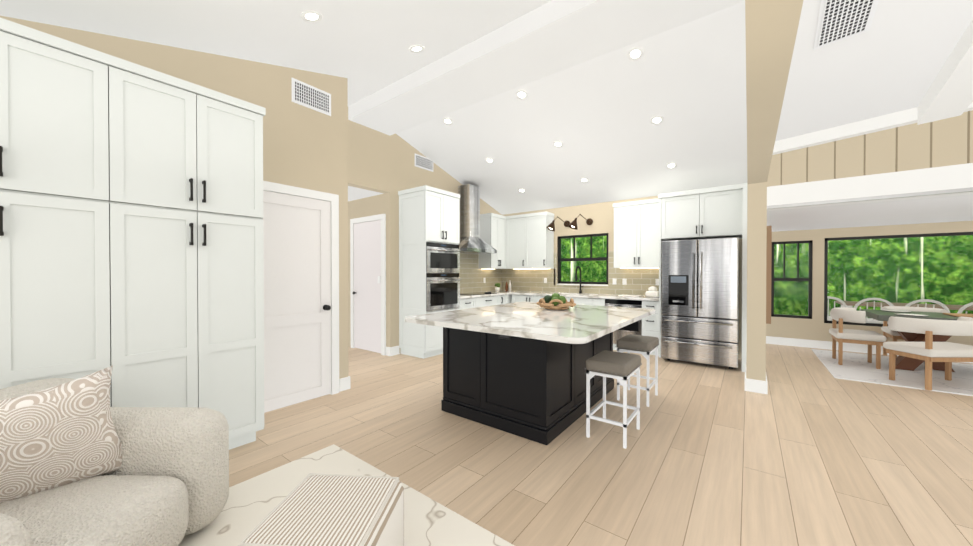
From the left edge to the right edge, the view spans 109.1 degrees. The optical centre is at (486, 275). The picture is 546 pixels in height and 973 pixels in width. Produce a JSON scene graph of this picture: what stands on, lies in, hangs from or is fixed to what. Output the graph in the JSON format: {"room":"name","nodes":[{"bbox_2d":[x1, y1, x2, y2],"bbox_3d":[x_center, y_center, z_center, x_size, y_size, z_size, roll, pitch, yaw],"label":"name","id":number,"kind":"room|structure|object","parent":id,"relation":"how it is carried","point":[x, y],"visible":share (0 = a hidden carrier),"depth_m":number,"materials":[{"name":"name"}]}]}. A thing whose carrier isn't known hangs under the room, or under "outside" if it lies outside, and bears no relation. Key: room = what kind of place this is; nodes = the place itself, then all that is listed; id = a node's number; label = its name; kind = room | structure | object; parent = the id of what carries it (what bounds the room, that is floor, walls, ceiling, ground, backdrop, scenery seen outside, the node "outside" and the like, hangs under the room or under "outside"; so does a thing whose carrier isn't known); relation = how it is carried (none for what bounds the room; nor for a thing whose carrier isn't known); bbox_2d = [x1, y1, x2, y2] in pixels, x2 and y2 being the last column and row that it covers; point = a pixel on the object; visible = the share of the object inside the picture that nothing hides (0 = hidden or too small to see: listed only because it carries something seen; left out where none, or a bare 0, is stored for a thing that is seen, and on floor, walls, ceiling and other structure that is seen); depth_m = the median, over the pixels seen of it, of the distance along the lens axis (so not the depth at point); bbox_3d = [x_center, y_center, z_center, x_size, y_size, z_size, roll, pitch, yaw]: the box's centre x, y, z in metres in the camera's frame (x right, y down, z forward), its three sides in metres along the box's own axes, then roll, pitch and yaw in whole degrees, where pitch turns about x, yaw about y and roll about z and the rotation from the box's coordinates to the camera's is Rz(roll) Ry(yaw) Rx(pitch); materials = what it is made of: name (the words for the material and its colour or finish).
{"room":"open-plan kitchen","nodes":[
{"label":"open-plan kitchen","id":0,"kind":"room"},
{"bbox_2d":[348,194,383,353],"bbox_3d":[-2.733,-0.867,6.534,2.800,4.300,0.150,0,1,37],"label":"wall","id":1,"kind":"structure","parent":0,"point":[366,206],"depth_m":6.03,"materials":[{"name":"beige paint"}]},
{"bbox_2d":[353,220,380,352],"bbox_3d":[-2.039,0.182,5.867,0.794,2.182,0.085,0,1,37],"label":"hall door","id":2,"kind":"structure","parent":1,"relation":"in","point":[367,286],"depth_m":5.88,"materials":[{"name":"white wood"}]},
{"bbox_2d":[350,214,385,354],"bbox_3d":[-2.024,0.146,5.887,0.970,2.285,0.035,0,1,37],"label":"door frame","id":3,"kind":"structure","parent":1,"relation":"attached to","point":[382,217],"depth_m":5.63,"materials":[{"name":"white wood"}]},
{"bbox_2d":[348,120,501,352],"bbox_3d":[-0.992,-0.866,6.390,0.150,4.300,4.580,0,1,37],"label":"wall","id":4,"kind":"structure","parent":0,"point":[380,162],"depth_m":5.58,"materials":[{"name":"beige paint"}]},
{"bbox_2d":[415,153,432,171],"bbox_3d":[-1.095,-1.984,6.108,0.012,0.220,0.440,0,1,37],"label":"air vent","id":5,"kind":"object","parent":4,"relation":"in","point":[423,162],"visible":1,"depth_m":6.09,"materials":[{"name":"white metal"}]},
{"bbox_2d":[458,184,496,253],"bbox_3d":[-0.267,-1.104,6.806,0.496,1.309,0.920,0,1,37],"label":"hood","id":6,"kind":"object","parent":4,"relation":"attached to","point":[475,227],"depth_m":6.76,"materials":[{"name":"metal"}]},
{"bbox_2d":[478,215,505,270],"bbox_3d":[0.155,-0.716,7.454,0.389,1.145,0.560,0,1,37],"label":"upper cabinet","id":7,"kind":"object","parent":4,"relation":"attached to","point":[488,260],"depth_m":7.38,"materials":[{"name":"wood"}]},
{"bbox_2d":[0,0,972,231],"bbox_3d":[0.718,-2.307,2.754,12.850,3.191,11.800,0,1,37],"label":"ceiling","id":8,"kind":"structure","parent":0,"point":[686,82],"depth_m":3.56,"materials":[{"name":"white paint"}]},
{"bbox_2d":[301,11,321,22],"bbox_3d":[-1.342,-1.984,2.661,0.156,0.010,0.156,0,16,37],"label":"recessed light","id":9,"kind":"object","parent":8,"relation":"in","point":[309,16],"visible":0.94,"depth_m":2.66,"materials":[{"name":"white plastic"}]},
{"bbox_2d":[409,45,424,52],"bbox_3d":[-0.702,-2.288,3.505,0.156,0.010,0.156,0,16,37],"label":"recessed light","id":10,"kind":"object","parent":8,"relation":"in","point":[416,49],"visible":0.88,"depth_m":3.50,"materials":[{"name":"white plastic"}]},
{"bbox_2d":[443,118,452,124],"bbox_3d":[-0.566,-2.253,5.077,0.156,0.010,0.156,0,-16,37],"label":"recessed light","id":11,"kind":"object","parent":8,"relation":"in","point":[447,121],"visible":0.96,"depth_m":5.08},
{"bbox_2d":[485,158,493,163],"bbox_3d":[0.055,-1.950,5.901,0.156,0.010,0.156,0,-16,37],"label":"recessed light","id":12,"kind":"object","parent":8,"relation":"in","point":[489,160],"visible":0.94,"depth_m":5.90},
{"bbox_2d":[516,90,527,99],"bbox_3d":[0.438,-2.247,4.317,0.156,0.010,0.156,0,-16,37],"label":"recessed light","id":13,"kind":"object","parent":8,"relation":"in","point":[521,94],"visible":0.94,"depth_m":4.32,"materials":[{"name":"white plastic"}]},
{"bbox_2d":[348,0,744,135],"bbox_3d":[0.060,-2.431,3.865,4.560,0.430,0.720,0,1,37],"label":"ridge beam","id":14,"kind":"structure","parent":8,"relation":"attached to","point":[549,38],"depth_m":3.49,"materials":[{"name":"white paint"}]},
{"bbox_2d":[553,141,562,147],"bbox_3d":[1.060,-1.944,5.141,0.156,0.010,0.156,0,-16,37],"label":"recessed light","id":15,"kind":"object","parent":8,"relation":"in","point":[558,144],"visible":0.96,"depth_m":5.14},
{"bbox_2d":[580,178,588,182],"bbox_3d":[1.687,-1.639,5.973,0.156,0.010,0.156,0,-16,37],"label":"recessed light","id":16,"kind":"object","parent":8,"relation":"in","point":[584,180],"visible":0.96,"depth_m":5.97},
{"bbox_2d":[627,47,643,60],"bbox_3d":[1.507,-2.241,3.509,0.156,0.010,0.156,0,-16,37],"label":"recessed light","id":17,"kind":"object","parent":8,"relation":"in","point":[636,53],"visible":1,"depth_m":3.50,"materials":[{"name":"white plastic"}]},
{"bbox_2d":[650,116,663,124],"bbox_3d":[2.129,-1.938,4.333,0.156,0.010,0.156,0,-16,37],"label":"recessed light","id":18,"kind":"object","parent":8,"relation":"in","point":[655,120],"visible":0.94,"depth_m":4.33,"materials":[{"name":"white plastic"}]},
{"bbox_2d":[666,163,676,168],"bbox_3d":[2.756,-1.633,5.165,0.156,0.010,0.156,0,-16,37],"label":"recessed light","id":19,"kind":"object","parent":8,"relation":"in","point":[671,165],"visible":0.96,"depth_m":5.17,"materials":[{"name":"white"}]},
{"bbox_2d":[745,0,802,183],"bbox_3d":[0.550,-1.985,0.595,0.170,1.970,8.150,0,1,37],"label":"beam","id":20,"kind":"structure","parent":8,"relation":"attached to","point":[771,28],"depth_m":1.70,"materials":[{"name":"beige paint"}]},
{"bbox_2d":[813,0,878,49],"bbox_3d":[2.407,-1.785,2.306,0.290,0.012,0.600,-5,-16,37],"label":"ceiling vent","id":21,"kind":"object","parent":8,"relation":"in","point":[839,20],"visible":1,"depth_m":2.38,"materials":[{"name":"white metal"}]},
{"bbox_2d":[917,20,972,124],"bbox_3d":[1.513,-2.388,-0.199,0.240,2.142,8.050,0,1,37],"label":"beam","id":22,"kind":"structure","parent":8,"relation":"attached to","point":[949,94],"depth_m":2.72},
{"bbox_2d":[542,219,554,230],"bbox_3d":[1.284,-0.997,6.952,0.193,0.221,0.193,0,1,37],"label":"sconce","id":23,"kind":"object","parent":0,"relation":"attached to","point":[547,224],"depth_m":7.01,"materials":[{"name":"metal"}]},
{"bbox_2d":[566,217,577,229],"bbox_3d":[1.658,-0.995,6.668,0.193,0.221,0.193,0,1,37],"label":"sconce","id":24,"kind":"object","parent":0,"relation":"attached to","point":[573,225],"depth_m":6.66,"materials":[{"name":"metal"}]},
{"bbox_2d":[229,344,972,545],"bbox_3d":[0.842,1.373,2.658,13.400,0.120,12.750,0,1,37],"label":"floor","id":25,"kind":"structure","parent":0,"point":[809,449],"depth_m":2.52,"materials":[{"name":"beige wood"}]},
{"bbox_2d":[0,18,127,406],"bbox_3d":[-2.719,0.009,1.948,0.634,2.620,0.880,0,1,37],"label":"tall cabinet","id":26,"kind":"object","parent":25,"relation":"on","point":[64,103],"depth_m":1.92,"materials":[{"name":"white wood"}]},
{"bbox_2d":[0,16,347,412],"bbox_3d":[-4.777,-0.839,2.953,3.860,4.300,5.470,0,1,37],"label":"wall block","id":27,"kind":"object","parent":25,"relation":"on","point":[305,147],"visible":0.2,"depth_m":3.42,"materials":[{"name":"beige paint"}]},
{"bbox_2d":[263,181,338,394],"bbox_3d":[-1.946,0.210,3.466,0.040,2.195,0.980,0,1,37],"label":"door frame","id":28,"kind":"structure","parent":27,"relation":"attached to","point":[333,199],"depth_m":3.79,"materials":[{"name":"white wood"}]},
{"bbox_2d":[263,190,330,412],"bbox_3d":[-1.920,0.246,3.446,0.107,2.092,0.804,0,1,37],"label":"pantry door","id":29,"kind":"structure","parent":28,"relation":"attached to","point":[297,294],"depth_m":3.50,"materials":[{"name":"white wood"}]},
{"bbox_2d":[291,78,330,115],"bbox_3d":[-1.826,-1.864,3.634,0.012,0.240,0.410,0,1,37],"label":"air vent","id":30,"kind":"object","parent":27,"relation":"attached to","point":[310,97],"visible":1,"depth_m":3.62,"materials":[{"name":"white metal"}]},
{"bbox_2d":[128,61,265,449],"bbox_3d":[-2.261,0.004,2.555,0.634,2.620,0.880,0,1,37],"label":"tall cabinet","id":31,"kind":"object","parent":25,"relation":"on","point":[131,227],"depth_m":2.38,"materials":[{"name":"white wood"}]},
{"bbox_2d":[178,444,514,545],"bbox_3d":[-0.919,1.326,0.303,3.270,0.012,3.470,0,1,37],"label":"living room rug","id":32,"kind":"object","parent":25,"relation":"on","point":[251,504],"visible":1,"depth_m":1.93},
{"bbox_2d":[0,365,228,545],"bbox_3d":[-1.867,0.858,1.382,0.997,0.899,1.088,0,0,1],"label":"armchair","id":33,"kind":"object","parent":32,"relation":"on","point":[83,462],"visible":1,"depth_m":1.49,"materials":[{"name":"fabric"}]},
{"bbox_2d":[0,365,121,503],"bbox_3d":[-1.908,0.718,1.453,0.560,0.560,0.150,-11,20,-42],"label":"pillow","id":34,"kind":"object","parent":33,"relation":"on","point":[63,436],"depth_m":1.46,"materials":[{"name":"beige fabric"}]},
{"bbox_2d":[238,473,403,545],"bbox_3d":[-0.628,1.117,1.391,0.481,0.386,0.481,0,0,4],"label":"pouf","id":35,"kind":"object","parent":32,"relation":"on","point":[312,509],"visible":1,"depth_m":1.36,"materials":[{"name":"beige fabric"}]},
{"bbox_2d":[398,185,461,358],"bbox_3d":[-0.938,-0.044,5.791,0.659,2.666,0.780,0,1,37],"label":"tall cabinet","id":36,"kind":"object","parent":25,"relation":"on","point":[446,238],"depth_m":5.52,"materials":[{"name":"wood"}]},
{"bbox_2d":[462,295,477,308],"bbox_3d":[-0.594,0.843,6.271,0.636,0.885,0.510,0,1,37],"label":"base cabinet","id":37,"kind":"object","parent":25,"relation":"on","point":[466,303],"depth_m":6.19,"materials":[{"name":"wood"}]},
{"bbox_2d":[462,291,509,298],"bbox_3d":[-0.044,0.373,6.988,0.647,0.039,2.192,0,1,37],"label":"countertop","id":38,"kind":"structure","parent":37,"relation":"on","point":[499,292],"depth_m":6.39,"materials":[{"name":"white stone"}]},
{"bbox_2d":[462,291,497,294],"bbox_3d":[-0.189,0.339,6.757,0.520,0.034,0.760,0,1,37],"label":"cooktop","id":39,"kind":"object","parent":38,"relation":"in","point":[463,292],"depth_m":6.78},
{"bbox_2d":[478,295,501,306],"bbox_3d":[-0.197,0.839,6.812,0.616,0.885,0.831,0,1,37],"label":"base cabinet","id":40,"kind":"object","parent":25,"relation":"on","point":[487,300],"depth_m":6.65,"materials":[{"name":"wood"}]},
{"bbox_2d":[502,295,509,303],"bbox_3d":[0.107,0.836,7.215,0.616,0.885,0.300,0,1,37],"label":"base cabinet","id":41,"kind":"object","parent":25,"relation":"on","point":[505,298],"depth_m":7.09,"materials":[{"name":"wood"}]},
{"bbox_2d":[510,295,545,302],"bbox_3d":[1.039,0.836,7.158,0.880,0.885,0.618,0,1,37],"label":"base cabinet","id":42,"kind":"object","parent":25,"relation":"on","point":[513,298],"depth_m":6.97,"materials":[{"name":"wood"}]},
{"bbox_2d":[439,322,639,444],"bbox_3d":[0.633,0.863,3.589,1.422,0.887,1.674,0,1,37],"label":"kitchen island","id":43,"kind":"object","parent":25,"relation":"on","point":[517,368],"depth_m":2.99,"materials":[{"name":"black wood"}]},
{"bbox_2d":[405,302,654,345],"bbox_3d":[0.558,0.397,3.510,1.710,0.040,2.180,0,1,37],"label":"island countertop","id":44,"kind":"structure","parent":43,"relation":"on","point":[576,325],"depth_m":3.00,"materials":[{"name":"white stone"}]},
{"bbox_2d":[536,293,575,309],"bbox_3d":[0.777,0.282,3.853,0.444,0.170,0.435,0,1,37],"label":"fruit bowl","id":45,"kind":"object","parent":44,"relation":"on","point":[555,301],"visible":1,"depth_m":3.76,"materials":[{"name":"wood"}]},
{"bbox_2d":[550,295,593,304],"bbox_3d":[1.694,0.840,6.663,1.003,0.885,0.618,0,1,37],"label":"base cabinet","id":46,"kind":"object","parent":25,"relation":"on","point":[578,301],"depth_m":6.24,"materials":[{"name":"wood"}]},
{"bbox_2d":[594,299,605,305],"bbox_3d":[2.124,0.843,6.337,0.283,0.885,0.618,0,1,37],"label":"base cabinet","id":47,"kind":"object","parent":25,"relation":"on","point":[598,302],"depth_m":6.06,"materials":[{"name":"wood"}]},
{"bbox_2d":[584,350,641,448],"bbox_3d":[1.060,0.994,2.885,0.344,0.636,0.453,0,1,37],"label":"stool","id":48,"kind":"object","parent":25,"relation":"on","point":[621,368],"visible":1,"depth_m":2.79,"materials":[{"name":"leather"}]},
{"bbox_2d":[605,299,641,350],"bbox_3d":[2.457,0.845,6.086,0.641,0.885,0.618,0,1,37],"label":"dishwasher","id":49,"kind":"object","parent":25,"relation":"on","point":[633,303],"depth_m":5.82,"materials":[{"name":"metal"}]},
{"bbox_2d":[615,334,658,406],"bbox_3d":[1.617,0.988,3.704,0.344,0.636,0.453,0,1,37],"label":"stool","id":50,"kind":"object","parent":25,"relation":"on","point":[645,346],"visible":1,"depth_m":3.58,"materials":[{"name":"metal"}]},
{"bbox_2d":[642,299,661,357],"bbox_3d":[2.816,0.847,5.814,0.260,0.885,0.618,0,1,37],"label":"base cabinet","id":51,"kind":"object","parent":25,"relation":"on","point":[651,325],"depth_m":5.55,"materials":[{"name":"wood"}]},
{"bbox_2d":[510,291,660,302],"bbox_3d":[1.796,0.417,6.566,2.795,0.120,0.647,0,1,37],"label":"countertop","id":52,"kind":"structure","parent":51,"relation":"on","point":[567,294],"depth_m":6.23,"materials":[{"name":"white stone"}]},
{"bbox_2d":[575,267,581,294],"bbox_3d":[1.810,0.083,6.739,0.099,0.546,0.257,0,1,37],"label":"faucet","id":53,"kind":"object","parent":52,"relation":"on","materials":[{"name":"black metal"}]},
{"bbox_2d":[661,237,738,368],"bbox_3d":[3.223,0.388,5.226,0.940,1.810,0.868,0,1,37],"label":"fridge","id":54,"kind":"object","parent":25,"relation":"on","point":[699,300],"visible":1,"depth_m":4.90,"materials":[{"name":"grey metal"}]},
{"bbox_2d":[745,364,747,390],"bbox_3d":[3.155,1.231,4.220,0.016,0.140,0.766,0,1,37],"label":"baseboard","id":55,"kind":"structure","parent":25,"relation":"on","point":[746,379],"depth_m":3.91,"materials":[{"name":"white wood"}]},
{"bbox_2d":[811,349,972,395],"bbox_3d":[6.258,1.295,4.266,3.100,0.012,2.050,0,1,37],"label":"dining rug","id":56,"kind":"object","parent":25,"relation":"on","point":[856,367],"visible":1,"depth_m":4.50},
{"bbox_2d":[829,307,886,368],"bbox_3d":[5.356,0.885,5.039,0.518,0.792,0.666,0,1,37],"label":"dining chair","id":57,"kind":"object","parent":56,"relation":"on","point":[840,335],"visible":0.98,"depth_m":4.93,"materials":[{"name":"white fabric"}]},
{"bbox_2d":[880,306,947,357],"bbox_3d":[6.445,0.883,5.255,0.667,0.792,0.518,0,1,37],"label":"dining chair","id":58,"kind":"object","parent":56,"relation":"on","point":[893,335],"visible":0.27,"depth_m":5.34,"materials":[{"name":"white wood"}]},
{"bbox_2d":[860,309,971,371],"bbox_3d":[6.422,0.910,4.421,2.130,0.751,0.940,0,1,37],"label":"dining table","id":59,"kind":"object","parent":56,"relation":"on","point":[906,363],"visible":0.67,"depth_m":4.70,"materials":[{"name":"brown wood"}]},
{"bbox_2d":[881,309,972,317],"bbox_3d":[6.414,0.424,4.423,1.750,0.220,0.895,0,1,37],"label":"centerpiece","id":60,"kind":"object","parent":59,"relation":"on","point":[950,314],"visible":1,"depth_m":4.62,"materials":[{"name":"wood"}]},
{"bbox_2d":[883,316,972,390],"bbox_3d":[5.330,0.893,4.055,0.926,0.792,0.550,0,0,1],"label":"dining chair","id":61,"kind":"object","parent":56,"relation":"on","point":[928,351],"visible":0.96,"depth_m":3.92,"materials":[{"name":"white fabric"}]},
{"bbox_2d":[503,185,747,358],"bbox_3d":[2.230,-0.869,6.731,4.880,4.300,0.150,0,1,37],"label":"wall","id":62,"kind":"structure","parent":0,"point":[601,215],"depth_m":6.74,"materials":[{"name":"beige paint"}]},
{"bbox_2d":[506,211,553,270],"bbox_3d":[0.893,-0.716,7.400,1.000,1.145,0.388,0,1,37],"label":"upper cabinet","id":63,"kind":"object","parent":62,"relation":"attached to","point":[528,247],"depth_m":7.25,"materials":[{"name":"wood"}]},
{"bbox_2d":[546,216,569,230],"bbox_3d":[1.425,-1.041,6.983,0.381,0.307,0.414,0,1,37],"label":"sconce","id":64,"kind":"object","parent":62,"relation":"attached to","point":[550,226],"depth_m":7.02,"materials":[{"name":"brown metal"}]},
{"bbox_2d":[459,251,658,295],"bbox_3d":[1.071,-0.046,6.143,3.446,0.815,2.194,0,1,37],"label":"backsplash","id":65,"kind":"structure","parent":62,"relation":"attached to","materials":[{"name":"tile"}]},
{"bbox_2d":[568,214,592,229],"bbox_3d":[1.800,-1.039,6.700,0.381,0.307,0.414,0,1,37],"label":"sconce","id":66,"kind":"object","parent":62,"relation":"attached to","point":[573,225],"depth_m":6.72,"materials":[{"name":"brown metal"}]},
{"bbox_2d":[557,233,608,285],"bbox_3d":[1.930,-0.306,6.943,1.054,1.012,0.180,0,1,37],"label":"kitchen window","id":67,"kind":"structure","parent":62,"relation":"in","point":[560,259],"depth_m":6.93,"materials":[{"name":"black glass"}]},
{"bbox_2d":[614,199,661,266],"bbox_3d":[2.683,-0.705,6.079,0.788,1.145,0.336,0,1,37],"label":"upper cabinet","id":68,"kind":"object","parent":62,"relation":"attached to","point":[637,243],"depth_m":5.94,"materials":[{"name":"wood"}]},
{"bbox_2d":[658,183,745,240],"bbox_3d":[3.343,-0.920,5.379,1.027,0.705,0.654,0,1,37],"label":"upper cabinet","id":69,"kind":"object","parent":62,"relation":"attached to","point":[712,212],"depth_m":5.09,"materials":[{"name":"wood"}]},
{"bbox_2d":[763,376,767,394],"bbox_3d":[4.127,1.224,5.196,0.016,0.140,3.496,0,1,37],"label":"baseboard","id":70,"kind":"structure","parent":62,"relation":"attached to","point":[765,383],"depth_m":3.81,"materials":[{"name":"white wood"}]},
{"bbox_2d":[746,182,766,380],"bbox_3d":[4.109,-0.857,5.310,0.170,4.300,3.650,0,1,37],"label":"wall column","id":71,"kind":"structure","parent":0,"point":[756,272],"depth_m":3.86,"materials":[{"name":"beige paint"}]},
{"bbox_2d":[766,226,771,323],"bbox_3d":[4.110,-0.016,5.128,0.055,1.140,2.750,0,1,37],"label":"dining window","id":72,"kind":"structure","parent":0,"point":[768,272],"depth_m":4.03,"materials":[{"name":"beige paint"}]},
{"bbox_2d":[766,221,972,345],"bbox_3d":[7.294,-0.006,5.102,5.170,2.600,0.150,0,1,37],"label":"wall","id":73,"kind":"structure","parent":0,"point":[815,327],"depth_m":6.04,"materials":[{"name":"beige paint"}]},
{"bbox_2d":[771,240,812,318],"bbox_3d":[5.603,0.074,6.382,0.574,1.404,0.150,0,1,37],"label":"dining room window","id":74,"kind":"structure","parent":73,"relation":"in","point":[809,279],"depth_m":6.29,"materials":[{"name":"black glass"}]},
{"bbox_2d":[766,336,972,362],"bbox_3d":[7.184,1.224,5.091,5.020,0.140,0.016,0,1,37],"label":"baseboard","id":75,"kind":"structure","parent":73,"relation":"attached to","point":[851,347],"depth_m":6.10,"materials":[{"name":"white wood"}]},
{"bbox_2d":[824,232,972,326],"bbox_3d":[6.895,0.097,5.405,2.374,1.494,0.150,0,1,37],"label":"dining room window","id":76,"kind":"structure","parent":73,"relation":"in","point":[934,235],"depth_m":5.77,"materials":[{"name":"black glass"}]},
{"bbox_2d":[767,110,972,210],"bbox_3d":[5.129,-1.848,2.349,5.020,2.272,0.270,0,1,37],"label":"wall","id":77,"kind":"structure","parent":0,"point":[924,160],"depth_m":3.29,"materials":[{"name":"beige paint"}]},
{"bbox_2d":[772,101,972,154],"bbox_3d":[5.048,-1.577,2.244,5.020,0.567,0.100,0,1,37],"label":"beam","id":78,"kind":"structure","parent":77,"relation":"attached to","point":[881,123],"depth_m":3.35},
{"bbox_2d":[827,296,972,323],"bbox_3d":[8.391,0.877,5.922,5.700,0.942,1.530,0,1,37],"label":"furniture","id":79,"kind":"object","parent":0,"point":[850,304],"depth_m":6.29,"materials":[{"name":"wood"}]},
{"label":"outside","id":80,"kind":"structure","parent":0,"visible":0},
{"bbox_2d":[561,235,972,317],"bbox_3d":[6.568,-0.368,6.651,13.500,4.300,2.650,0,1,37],"label":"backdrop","id":81,"kind":"structure","parent":80,"point":[874,251],"depth_m":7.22,"materials":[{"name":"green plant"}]}
]}

